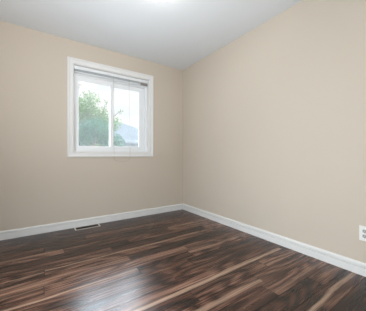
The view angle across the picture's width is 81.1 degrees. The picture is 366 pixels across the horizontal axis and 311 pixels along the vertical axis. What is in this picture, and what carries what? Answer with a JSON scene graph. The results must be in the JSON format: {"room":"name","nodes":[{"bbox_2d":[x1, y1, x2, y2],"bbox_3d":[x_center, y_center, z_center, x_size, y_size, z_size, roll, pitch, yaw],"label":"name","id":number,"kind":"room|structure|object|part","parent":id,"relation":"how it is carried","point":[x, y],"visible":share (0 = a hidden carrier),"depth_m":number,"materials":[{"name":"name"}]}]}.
{"room":"empty bedroom","nodes":[
{"label":"empty bedroom","id":0,"kind":"room"},
{"bbox_2d":[0,21,182,230],"bbox_3d":[-1.206,-0.255,3.045,3.140,2.490,0.170,0,0,-34],"label":"wall","id":1,"kind":"structure","parent":0,"point":[40,185],"depth_m":2.69,"materials":[{"name":"beige paint"}]},
{"bbox_2d":[0,203,182,239],"bbox_3d":[-1.152,0.891,2.967,2.800,0.097,0.019,0,0,-34],"label":"baseboard","id":2,"kind":"structure","parent":1,"relation":"attached to","point":[27,231],"depth_m":2.83,"materials":[{"name":"white paint"}]},
{"bbox_2d":[67,56,153,156],"bbox_3d":[-1.022,-0.625,3.149,1.220,1.290,0.175,0,0,-34],"label":"window","id":3,"kind":"structure","parent":1,"relation":"in","point":[145,148],"depth_m":3.13,"materials":[{"name":"white paint"}]},
{"bbox_3d":[-1.246,-0.584,3.034,0.509,0.996,0.028,0,0,-34],"label":"sash","id":4,"kind":"part","parent":3,"relation":"part of","materials":[{"name":"white plastic"}]},
{"bbox_3d":[-1.049,-0.625,3.188,1.064,1.134,0.080,0,0,-34],"label":"frame","id":5,"kind":"part","parent":3,"relation":"part of","materials":[{"name":"white plastic"}]},
{"bbox_3d":[-1.050,-1.123,3.189,1.020,0.082,0.078,0,0,-34],"label":"head frame","id":6,"kind":"part","parent":3,"relation":"part of","materials":[{"name":"white plastic"}]},
{"bbox_2d":[74,65,147,161],"bbox_3d":[-0.993,-0.548,3.106,1.056,1.279,0.081,0,0,-34],"label":"window blind","id":7,"kind":"object","parent":3,"relation":"attached to","point":[78,69],"visible":0.98,"depth_m":3.08,"materials":[{"name":"white metal"}]},
{"bbox_3d":[-1.005,-1.110,3.122,1.030,0.012,0.028,0,0,-34],"label":"rail","id":8,"kind":"part","parent":7,"relation":"part of","materials":[{"name":"white metal"}]},
{"bbox_3d":[-0.869,-0.584,3.332,0.549,0.996,0.028,0,0,-34],"label":"sash","id":9,"kind":"part","parent":3,"relation":"part of","materials":[{"name":"white plastic"}]},
{"bbox_2d":[0,0,301,69],"bbox_3d":[0.181,-1.600,1.013,3.140,0.200,5.090,0,0,-34],"label":"ceiling","id":10,"kind":"structure","parent":0,"point":[178,34],"depth_m":2.41,"materials":[{"name":"white paint"}]},
{"bbox_2d":[0,209,365,310],"bbox_3d":[0.181,0.965,1.013,2.800,0.050,4.750,0,0,-34],"label":"floor","id":11,"kind":"structure","parent":0,"point":[178,260],"depth_m":1.72,"materials":[{"name":"brown wood"}]},
{"bbox_2d":[74,224,99,230],"bbox_3d":[-1.254,0.937,2.809,0.305,0.005,0.115,0,0,-34],"label":"floor vent","id":12,"kind":"object","parent":11,"relation":"in","point":[93,225],"visible":1,"depth_m":2.79,"materials":[{"name":"beige metal"}]},
{"bbox_2d":[183,0,365,262],"bbox_3d":[1.407,-0.255,1.850,0.170,2.490,4.750,0,0,-34],"label":"wall","id":13,"kind":"structure","parent":0,"point":[274,118],"depth_m":2.19,"materials":[{"name":"beige paint"}]},
{"bbox_2d":[183,204,365,276],"bbox_3d":[0.963,0.891,2.333,0.019,0.097,3.450,0,0,-34],"label":"baseboard","id":14,"kind":"structure","parent":13,"relation":"attached to","point":[352,265],"depth_m":2.14,"materials":[{"name":"white paint"}]},
{"bbox_2d":[359,225,365,240],"bbox_3d":[1.421,0.612,1.671,0.008,0.116,0.072,0,0,-34],"label":"wall outlet","id":15,"kind":"object","parent":13,"relation":"attached to","point":[362,229],"visible":1,"depth_m":1.68,"materials":[{"name":"white plastic"}]},
{"label":"outside","id":16,"kind":"structure","parent":0,"visible":0},
{"bbox_3d":[-10.762,1.540,32.848,75.000,0.100,59.820,0,0,-34],"label":"ground","id":17,"kind":"structure","parent":16,"visible":0},
{"bbox_2d":[79,84,122,145],"bbox_3d":[-3.986,-0.685,8.980,3.067,4.394,1.656,0,0,-34],"label":"tree","id":18,"kind":"object","parent":17,"relation":"on","point":[87,112],"visible":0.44,"depth_m":8.90,"materials":[{"name":"green plant"}]},
{"bbox_2d":[79,118,125,145],"bbox_3d":[-2.942,0.134,6.922,2.490,2.758,1.284,0,0,-34],"label":"shrub","id":19,"kind":"object","parent":17,"relation":"on","point":[84,129],"visible":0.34,"depth_m":6.89,"materials":[{"name":"green plant"}]},
{"bbox_2d":[80,115,137,146],"bbox_3d":[-6.147,-0.435,11.797,10.960,3.850,5.060,0,0,-34],"label":"house","id":20,"kind":"structure","parent":17,"relation":"on","point":[129,133],"depth_m":11.59,"materials":[{"name":"grey"}]}
]}

